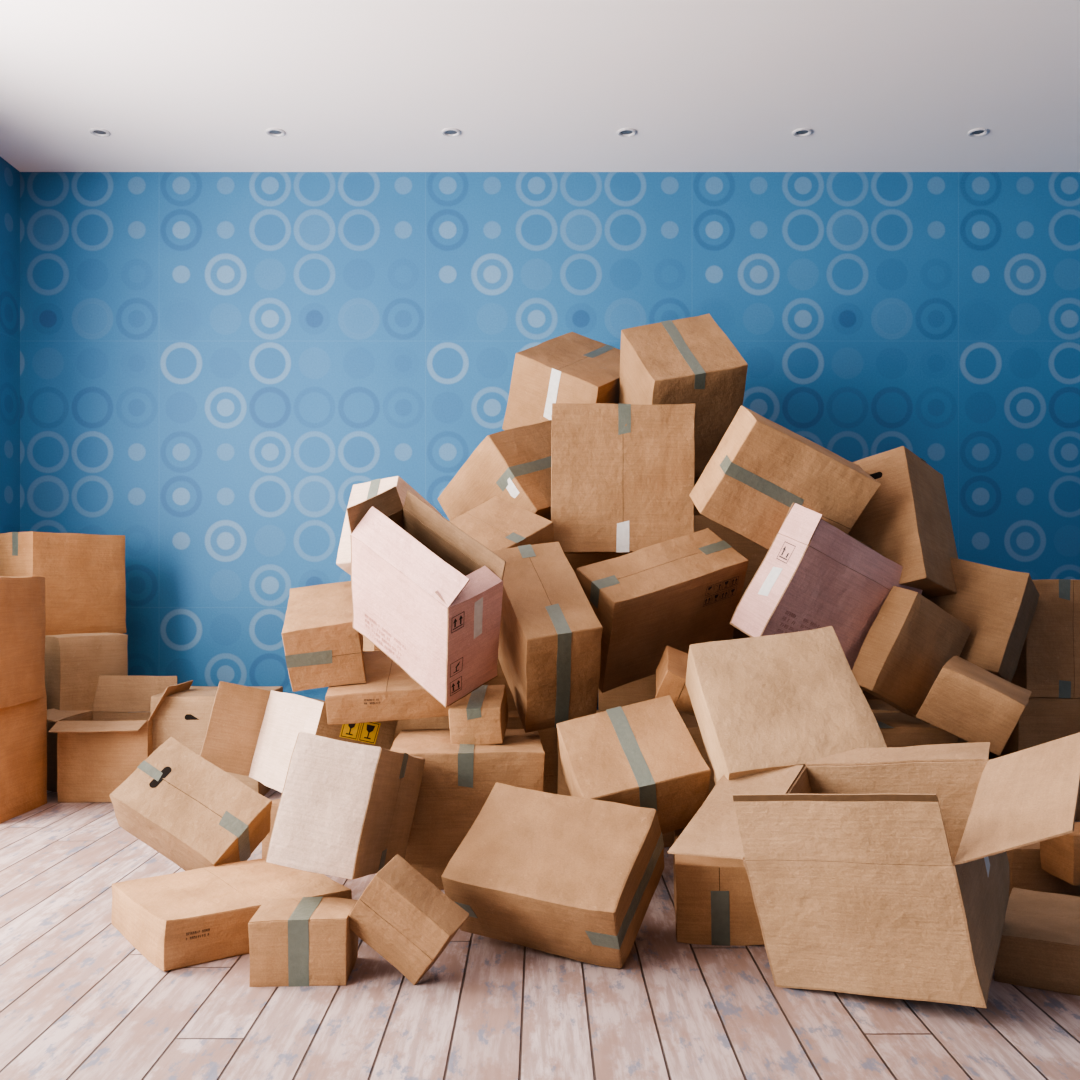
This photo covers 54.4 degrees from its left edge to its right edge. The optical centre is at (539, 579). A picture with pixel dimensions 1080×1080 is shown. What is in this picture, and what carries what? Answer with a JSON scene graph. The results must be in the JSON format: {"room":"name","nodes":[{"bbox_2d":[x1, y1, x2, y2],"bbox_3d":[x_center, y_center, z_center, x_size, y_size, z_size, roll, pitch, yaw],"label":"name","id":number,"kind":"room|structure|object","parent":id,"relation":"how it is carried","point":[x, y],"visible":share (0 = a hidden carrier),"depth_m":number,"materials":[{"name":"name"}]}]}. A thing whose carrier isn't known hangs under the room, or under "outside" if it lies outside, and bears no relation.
{"room":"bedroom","nodes":[
{"label":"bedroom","id":0,"kind":"room"},
{"bbox_2d":[0,157,19,532],"bbox_3d":[-2.551,-0.541,1.700,0.150,2.803,6.600,0,0,0],"label":"wall","id":1,"kind":"structure","parent":0,"point":[9,175],"depth_m":4.89,"materials":[{"name":"blue paint"}]},
{"bbox_2d":[0,0,1079,171],"bbox_3d":[0.562,-1.993,1.800,6.476,0.100,6.800,0,0,0],"label":"ceiling","id":2,"kind":"structure","parent":0,"point":[176,85],"depth_m":4.12,"materials":[{"name":"paint"}]},
{"bbox_2d":[90,128,110,136],"bbox_3d":[-1.908,-1.940,4.554,0.084,0.007,0.084,0,0,0],"label":"recessed light","id":3,"kind":"object","parent":2,"relation":"in","point":[99,132],"visible":1,"depth_m":4.55,"materials":[{"name":"metal"}]},
{"bbox_2d":[266,128,285,136],"bbox_3d":[-1.146,-1.940,4.554,0.084,0.007,0.084,0,0,0],"label":"recessed light","id":4,"kind":"object","parent":2,"relation":"in","point":[275,132],"visible":1,"depth_m":4.55,"materials":[{"name":"metal"}]},
{"bbox_2d":[442,128,460,136],"bbox_3d":[-0.385,-1.940,4.554,0.084,0.007,0.084,0,0,0],"label":"recessed light","id":5,"kind":"object","parent":2,"relation":"in","point":[449,132],"visible":1,"depth_m":4.55,"materials":[{"name":"metal"}]},
{"bbox_2d":[617,128,636,136],"bbox_3d":[0.377,-1.940,4.554,0.084,0.007,0.084,0,0,0],"label":"recessed light","id":6,"kind":"object","parent":2,"relation":"in","point":[624,132],"visible":1,"depth_m":4.55,"materials":[{"name":"metal"}]},
{"bbox_2d":[793,128,811,136],"bbox_3d":[1.138,-1.940,4.554,0.084,0.007,0.084,0,0,0],"label":"recessed light","id":7,"kind":"object","parent":2,"relation":"in","point":[801,132],"visible":1,"depth_m":4.55,"materials":[{"name":"metal"}]},
{"bbox_2d":[968,128,988,136],"bbox_3d":[1.900,-1.940,4.554,0.084,0.007,0.084,0,0,0],"label":"recessed light","id":8,"kind":"object","parent":2,"relation":"in","point":[977,132],"visible":1,"depth_m":4.55,"materials":[{"name":"metal"}]},
{"bbox_2d":[0,788,1079,1079],"bbox_3d":[0.562,0.910,1.800,6.476,0.100,6.800,0,0,0],"label":"floor","id":9,"kind":"structure","parent":0,"point":[79,1001],"depth_m":2.07,"materials":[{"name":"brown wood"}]},
{"bbox_2d":[0,697,47,823],"bbox_3d":[-2.130,0.654,3.866,0.466,0.421,0.377,0,0,0],"label":"cardboard box","id":10,"kind":"object","parent":9,"relation":"on","point":[23,727],"visible":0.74,"depth_m":3.86,"materials":[{"name":"cardboard"}]},
{"bbox_2d":[0,576,45,708],"bbox_3d":[-2.086,0.217,3.800,0.436,0.464,0.366,0,0,-2],"label":"cardboard box","id":11,"kind":"object","parent":10,"relation":"on","point":[22,598],"visible":1,"depth_m":3.79,"materials":[{"name":"cardboard"}]},
{"bbox_2d":[45,633,127,791],"bbox_3d":[-2.096,0.546,4.536,0.591,0.636,0.318,0,0,34],"label":"cardboard box","id":12,"kind":"object","parent":9,"relation":"on","point":[74,663],"visible":0.26,"depth_m":4.30,"materials":[{"name":"cardboard"}]},
{"bbox_2d":[0,532,125,635],"bbox_3d":[-2.135,0.020,4.597,0.429,0.448,0.440,0,0,34],"label":"cardboard box","id":13,"kind":"object","parent":12,"relation":"on","point":[85,574],"visible":0.76,"depth_m":4.46,"materials":[{"name":"cardboard"}]},
{"bbox_2d":[47,675,192,802],"bbox_3d":[-1.708,0.631,4.180,0.547,0.464,0.435,0,0,0],"label":"open cardboard box","id":14,"kind":"object","parent":9,"relation":"on","point":[97,751],"visible":0.69,"depth_m":4.05,"materials":[{"name":"cardboard"}]},
{"bbox_2d":[111,737,270,869],"bbox_3d":[-0.969,0.650,2.933,0.440,0.417,0.290,0,0,13],"label":"cardboard box","id":15,"kind":"object","parent":9,"relation":"on","point":[183,806],"visible":0.94,"depth_m":2.86,"materials":[{"name":"cardboard"}]},
{"bbox_2d":[150,686,283,796],"bbox_3d":[-1.312,0.657,4.299,0.428,0.410,0.405,0,0,0],"label":"cardboard box","id":16,"kind":"object","parent":9,"relation":"on","point":[184,716],"visible":0.23,"depth_m":4.10,"materials":[{"name":"cardboard"}]},
{"bbox_2d":[109,858,350,972],"bbox_3d":[-0.766,0.808,2.595,0.464,0.113,0.412,0,0,-37],"label":"cardboard box","id":17,"kind":"object","parent":9,"relation":"on","point":[198,916],"visible":0.88,"depth_m":2.48,"materials":[{"name":"cardboard"}]},
{"bbox_2d":[265,731,426,877],"bbox_3d":[-0.466,0.561,2.621,0.256,0.423,0.559,0,0,6],"label":"cardboard box","id":18,"kind":"object","parent":17,"relation":"on","point":[346,808],"visible":0.96,"depth_m":2.38,"materials":[{"name":"cardboard"}]},
{"bbox_2d":[264,800,279,857],"bbox_3d":[-0.697,0.768,3.212,0.226,0.188,0.206,0,0,30],"label":"cardboard box","id":19,"kind":"object","parent":9,"relation":"on","point":[273,806],"visible":0.03,"depth_m":3.17,"materials":[{"name":"cardboard"}]},
{"bbox_2d":[199,680,396,792],"bbox_3d":[-0.765,0.590,3.800,0.706,0.453,0.651,0,0,39],"label":"open cardboard box","id":20,"kind":"object","parent":9,"relation":"on","point":[231,739],"visible":0.46,"depth_m":3.79,"materials":[{"name":"cardboard"}]},
{"bbox_2d":[324,651,447,724],"bbox_3d":[-0.496,0.345,3.493,0.385,0.205,0.514,0,0,-6],"label":"cardboard box","id":21,"kind":"object","parent":20,"relation":"on","point":[388,693],"visible":0.64,"depth_m":3.25,"materials":[{"name":"cardboard"}]},
{"bbox_2d":[282,581,365,692],"bbox_3d":[-0.720,0.178,3.522,0.257,0.350,0.550,0,0,-11],"label":"cardboard box","id":22,"kind":"object","parent":21,"relation":"on","point":[323,646],"visible":0.83,"depth_m":3.29,"materials":[{"name":"cardboard"}]},
{"bbox_2d":[336,476,442,575],"bbox_3d":[-0.539,-0.148,3.793,0.249,0.438,0.411,0,0,31],"label":"cardboard box","id":23,"kind":"object","parent":22,"relation":"on","point":[360,491],"visible":0.24,"depth_m":3.71,"materials":[{"name":"cardboard"}]},
{"bbox_2d":[247,898,356,986],"bbox_3d":[-0.515,0.793,2.304,0.212,0.145,0.175,0,0,-1],"label":"cardboard box","id":24,"kind":"object","parent":9,"relation":"on","point":[307,942],"visible":0.97,"depth_m":2.22,"materials":[{"name":"cardboard"}]},
{"bbox_2d":[349,855,465,983],"bbox_3d":[-0.288,0.726,2.248,0.266,0.267,0.135,0,0,14],"label":"cardboard box","id":25,"kind":"object","parent":9,"relation":"on","point":[403,916],"visible":0.99,"depth_m":2.21,"materials":[{"name":"cardboard"}]},
{"bbox_2d":[392,718,448,745],"bbox_3d":[-0.562,0.668,4.301,0.465,0.389,0.407,0,0,-7],"label":"cardboard box","id":26,"kind":"object","parent":9,"relation":"on","point":[438,723],"visible":0.02,"depth_m":4.11,"materials":[{"name":"cardboard"}]},
{"bbox_2d":[362,635,379,651],"bbox_3d":[-0.561,0.338,4.391,0.408,0.308,0.328,0,0,-29],"label":"cardboard box","id":27,"kind":"object","parent":26,"relation":"on","point":[368,646],"visible":0.02,"depth_m":4.21,"materials":[{"name":"cardboard"}]},
{"bbox_2d":[390,728,543,889],"bbox_3d":[-0.217,0.668,3.137,0.443,0.389,0.458,0,0,-2],"label":"cardboard box","id":28,"kind":"object","parent":9,"relation":"on","point":[457,781],"visible":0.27,"depth_m":2.91,"materials":[{"name":"cardboard"}]},
{"bbox_2d":[447,685,507,744],"bbox_3d":[-0.184,0.402,3.134,0.163,0.161,0.220,0,0,3],"label":"cardboard box","id":29,"kind":"object","parent":28,"relation":"on","point":[481,716],"visible":0.91,"depth_m":3.04,"materials":[{"name":"cardboard"}]},
{"bbox_2d":[345,487,505,708],"bbox_3d":[-0.340,0.049,3.076,0.616,0.647,0.373,0,0,37],"label":"open cardboard box","id":30,"kind":"object","parent":29,"relation":"on","point":[427,594],"visible":1,"depth_m":3.00,"materials":[{"name":"cardboard"}]},
{"bbox_2d":[492,540,601,731],"bbox_3d":[0.008,0.165,3.252,0.297,0.586,0.595,0,0,-19],"label":"cardboard box","id":31,"kind":"object","parent":28,"relation":"on","point":[550,634],"visible":0.91,"depth_m":3.10,"materials":[{"name":"cardboard"}]},
{"bbox_2d":[450,495,553,550],"bbox_3d":[-0.157,-0.083,3.574,0.418,0.427,0.345,0,0,-41],"label":"cardboard box","id":32,"kind":"object","parent":31,"relation":"on","point":[496,524],"visible":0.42,"depth_m":3.52,"materials":[{"name":"cardboard"}]},
{"bbox_2d":[440,786,664,971],"bbox_3d":[0.036,0.687,2.461,0.434,0.348,0.369,0,0,25],"label":"cardboard box","id":33,"kind":"object","parent":9,"relation":"on","point":[575,878],"visible":0.98,"depth_m":2.38,"materials":[{"name":"cardboard"}]},
{"bbox_2d":[506,710,598,794],"bbox_3d":[-0.031,0.667,3.861,0.468,0.390,0.406,0,0,-15],"label":"cardboard box","id":34,"kind":"object","parent":9,"relation":"on","point":[548,737],"visible":0.02,"depth_m":3.67,"materials":[{"name":"cardboard"}]},
{"bbox_2d":[484,658,517,710],"bbox_3d":[-0.114,0.300,4.026,0.465,0.392,0.411,0,0,-13],"label":"cardboard box","id":35,"kind":"object","parent":34,"relation":"on","point":[501,679],"visible":0.06,"depth_m":3.82,"materials":[{"name":"cardboard"}]},
{"bbox_2d":[557,712,715,847],"bbox_3d":[0.343,0.667,3.560,0.468,0.389,0.409,0,0,-20],"label":"cardboard box","id":36,"kind":"object","parent":9,"relation":"on","point":[691,723],"visible":0.08,"depth_m":3.42,"materials":[{"name":"cardboard"}]},
{"bbox_2d":[576,528,748,692],"bbox_3d":[0.387,0.094,3.467,0.624,0.542,0.379,0,0,-28],"label":"cardboard box","id":37,"kind":"object","parent":36,"relation":"on","point":[676,593],"visible":0.87,"depth_m":3.36,"materials":[{"name":"cardboard"}]},
{"bbox_2d":[551,403,693,553],"bbox_3d":[0.285,-0.351,3.709,0.494,0.516,0.220,0,0,0],"label":"cardboard box","id":38,"kind":"object","parent":37,"relation":"on","point":[622,474],"visible":0.87,"depth_m":3.60,"materials":[{"name":"cardboard"}]},
{"bbox_2d":[673,827,763,945],"bbox_3d":[0.447,0.766,2.672,0.214,0.194,0.411,0,0,7],"label":"cardboard box","id":39,"kind":"object","parent":9,"relation":"on","point":[713,902],"visible":0.66,"depth_m":2.47,"materials":[{"name":"cardboard"}]},
{"bbox_2d":[556,696,708,832],"bbox_3d":[0.244,0.512,2.809,0.382,0.382,0.364,0,0,-8],"label":"cardboard box","id":40,"kind":"object","parent":39,"relation":"on","point":[644,754],"visible":0.79,"depth_m":2.72,"materials":[{"name":"cardboard"}]},
{"bbox_2d":[656,647,694,712],"bbox_3d":[0.411,0.290,3.073,0.143,0.170,0.303,0,0,6],"label":"cardboard box","id":41,"kind":"object","parent":40,"relation":"on","point":[671,671],"visible":0.64,"depth_m":2.95,"materials":[{"name":"cardboard"}]},
{"bbox_2d":[666,729,1079,1008],"bbox_3d":[0.717,0.583,2.237,0.798,0.562,0.556,0,0,33],"label":"open cardboard box","id":42,"kind":"object","parent":9,"relation":"on","point":[890,877],"visible":0.98,"depth_m":2.08,"materials":[{"name":"cardboard"}]},
{"bbox_2d":[685,628,886,794],"bbox_3d":[0.625,0.351,2.718,0.439,0.442,0.425,0,0,-4],"label":"cardboard box","id":43,"kind":"object","parent":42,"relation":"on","point":[761,704],"visible":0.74,"depth_m":2.65,"materials":[{"name":"cardboard"}]},
{"bbox_2d":[873,713,955,763],"bbox_3d":[1.113,0.667,3.584,0.475,0.390,0.411,0,0,-2],"label":"cardboard box","id":44,"kind":"object","parent":9,"relation":"on","point":[897,729],"visible":0.2,"depth_m":3.39,"materials":[{"name":"cardboard"}]},
{"bbox_2d":[728,503,922,668],"bbox_3d":[0.975,0.065,3.424,0.784,0.610,0.284,0,0,-38],"label":"open cardboard box","id":45,"kind":"object","parent":44,"relation":"on","point":[821,577],"visible":0.58,"depth_m":3.25,"materials":[{"name":"cardboard"}]},
{"bbox_2d":[690,405,881,547],"bbox_3d":[0.796,-0.298,3.458,0.593,0.567,0.350,0,0,-10],"label":"cardboard box","id":46,"kind":"object","parent":45,"relation":"on","point":[760,467],"visible":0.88,"depth_m":3.35,"materials":[{"name":"cardboard"}]},
{"bbox_2d":[848,445,957,597],"bbox_3d":[1.250,-0.167,3.637,0.348,0.569,0.447,0,0,42],"label":"cardboard box","id":47,"kind":"object","parent":45,"relation":"on","point":[907,520],"visible":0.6,"depth_m":3.51,"materials":[{"name":"cardboard"}]},
{"bbox_2d":[853,585,970,721],"bbox_3d":[1.210,0.243,3.432,0.429,0.454,0.178,0,0,-34],"label":"cardboard box","id":48,"kind":"object","parent":44,"relation":"on","point":[910,639],"visible":0.93,"depth_m":3.36,"materials":[{"name":"cardboard"}]},
{"bbox_2d":[925,557,1040,681],"bbox_3d":[1.497,0.134,3.679,0.439,0.469,0.391,0,0,34],"label":"cardboard box","id":49,"kind":"object","parent":48,"relation":"on","point":[998,606],"visible":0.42,"depth_m":3.50,"materials":[{"name":"cardboard"}]},
{"bbox_2d":[916,656,1030,755],"bbox_3d":[1.329,0.379,3.210,0.302,0.270,0.340,0,0,27],"label":"cardboard box","id":50,"kind":"object","parent":44,"relation":"on","point":[973,704],"visible":0.98,"depth_m":3.07,"materials":[{"name":"cardboard"}]},
{"bbox_2d":[867,699,980,762],"bbox_3d":[1.416,0.668,3.985,0.465,0.387,0.407,0,0,25],"label":"cardboard box","id":51,"kind":"object","parent":9,"relation":"on","point":[876,705],"visible":0.04,"depth_m":3.89,"materials":[{"name":"cardboard"}]},
{"bbox_2d":[981,697,1079,820],"bbox_3d":[1.886,0.642,3.950,0.369,0.446,0.407,0,0,0],"label":"cardboard box","id":52,"kind":"object","parent":9,"relation":"on","point":[1043,719],"visible":0.12,"depth_m":3.75,"materials":[{"name":"cardboard"}]},
{"bbox_2d":[1011,579,1079,697],"bbox_3d":[1.907,0.210,3.924,0.345,0.426,0.362,0,0,0],"label":"cardboard box","id":53,"kind":"object","parent":52,"relation":"on","point":[1048,666],"visible":0.52,"depth_m":3.75,"materials":[{"name":"cardboard"}]},
{"bbox_2d":[994,887,1079,994],"bbox_3d":[1.195,0.809,2.355,0.287,0.105,0.406,-1,0,29],"label":"cardboard box","id":54,"kind":"object","parent":9,"relation":"on","point":[1039,948],"visible":0.83,"depth_m":2.23,"materials":[{"name":"cardboard"}]},
{"bbox_2d":[1041,822,1079,885],"bbox_3d":[1.437,0.696,2.684,0.241,0.130,0.164,0,0,-3],"label":"cardboard box","id":55,"kind":"object","parent":54,"relation":"on","point":[1060,855],"visible":0.7,"depth_m":2.65,"materials":[{"name":"cardboard"}]},
{"bbox_2d":[1006,841,1079,894],"bbox_3d":[1.399,0.787,2.929,0.305,0.153,0.305,0,0,0],"label":"cardboard box","id":56,"kind":"object","parent":9,"relation":"on","point":[1024,862],"visible":0.24,"depth_m":2.78,"materials":[{"name":"cardboard"}]},
{"bbox_3d":[1.268,0.668,4.520,0.467,0.390,0.408,0,0,-18],"label":"cardboard box","id":57,"kind":"object","parent":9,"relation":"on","visible":0},
{"bbox_2d":[862,690,876,698],"bbox_3d":[1.418,0.298,4.400,0.465,0.389,0.407,0,0,7],"label":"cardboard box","id":58,"kind":"object","parent":57,"relation":"on","point":[868,696],"visible":0.02,"depth_m":4.21,"materials":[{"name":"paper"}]},
{"bbox_2d":[20,172,1079,700],"bbox_3d":[0.562,-0.541,5.075,6.476,2.803,0.150,0,0,0],"label":"wall","id":59,"kind":"structure","parent":0,"point":[212,363],"depth_m":5.00,"materials":[{"name":"blue paper"}]},
{"bbox_3d":[0.883,0.669,4.068,0.466,0.390,0.408,0,0,-29],"label":"cardboard box","id":60,"kind":"object","parent":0,"visible":0},
{"bbox_2d":[598,673,695,715],"bbox_3d":[0.485,0.298,3.982,0.466,0.390,0.405,0,0,14],"label":"cardboard box","id":61,"kind":"object","parent":60,"relation":"on","point":[642,690],"visible":0.09,"depth_m":3.81,"materials":[{"name":"cardboard"}]},
{"bbox_2d":[564,554,618,574],"bbox_3d":[0.230,-0.019,4.024,0.444,0.260,0.336,0,0,0],"label":"cardboard box","id":62,"kind":"object","parent":61,"relation":"on","point":[575,561],"visible":0.02,"depth_m":3.86,"materials":[{"name":"cardboard"}]},
{"bbox_2d":[438,420,550,520],"bbox_3d":[-0.026,-0.356,4.145,0.656,0.632,0.548,0,0,-45],"label":"cardboard box","id":63,"kind":"object","parent":62,"relation":"on","point":[513,465],"visible":0.32,"depth_m":3.90,"materials":[{"name":"cardboard"}]},
{"bbox_2d":[503,332,619,430],"bbox_3d":[0.158,-0.794,4.526,0.519,0.625,0.611,0,0,33],"label":"cardboard box","id":64,"kind":"object","parent":63,"relation":"on","point":[569,368],"visible":0.49,"depth_m":4.35,"materials":[{"name":"cardboard"}]},
{"bbox_3d":[0.544,0.668,4.424,0.467,0.390,0.408,0,0,-2],"label":"cardboard box","id":65,"kind":"object","parent":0,"visible":0},
{"bbox_2d":[733,627,747,637],"bbox_3d":[0.800,0.297,4.564,0.467,0.390,0.408,0,0,-8],"label":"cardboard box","id":66,"kind":"object","parent":65,"relation":"on","point":[737,633],"visible":0.02,"depth_m":4.36,"materials":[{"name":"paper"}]},
{"bbox_2d":[694,515,768,594],"bbox_3d":[0.728,-0.072,4.427,0.466,0.389,0.407,0,0,3],"label":"cardboard box","id":67,"kind":"object","parent":66,"relation":"on","point":[754,552],"visible":0.06,"depth_m":4.22,"materials":[{"name":"cardboard"}]},
{"bbox_2d":[694,476,699,514],"bbox_3d":[0.729,-0.373,4.547,0.305,0.247,0.285,0,0,21],"label":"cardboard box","id":68,"kind":"object","parent":67,"relation":"on","point":[696,512],"visible":0.02,"depth_m":4.42,"materials":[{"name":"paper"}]},
{"bbox_2d":[619,315,746,476],"bbox_3d":[0.551,-0.712,4.187,0.486,0.684,0.622,0,0,-9],"label":"cardboard box","id":69,"kind":"object","parent":68,"relation":"on","point":[691,360],"visible":0.62,"depth_m":4.00,"materials":[{"name":"cardboard"}]}
]}

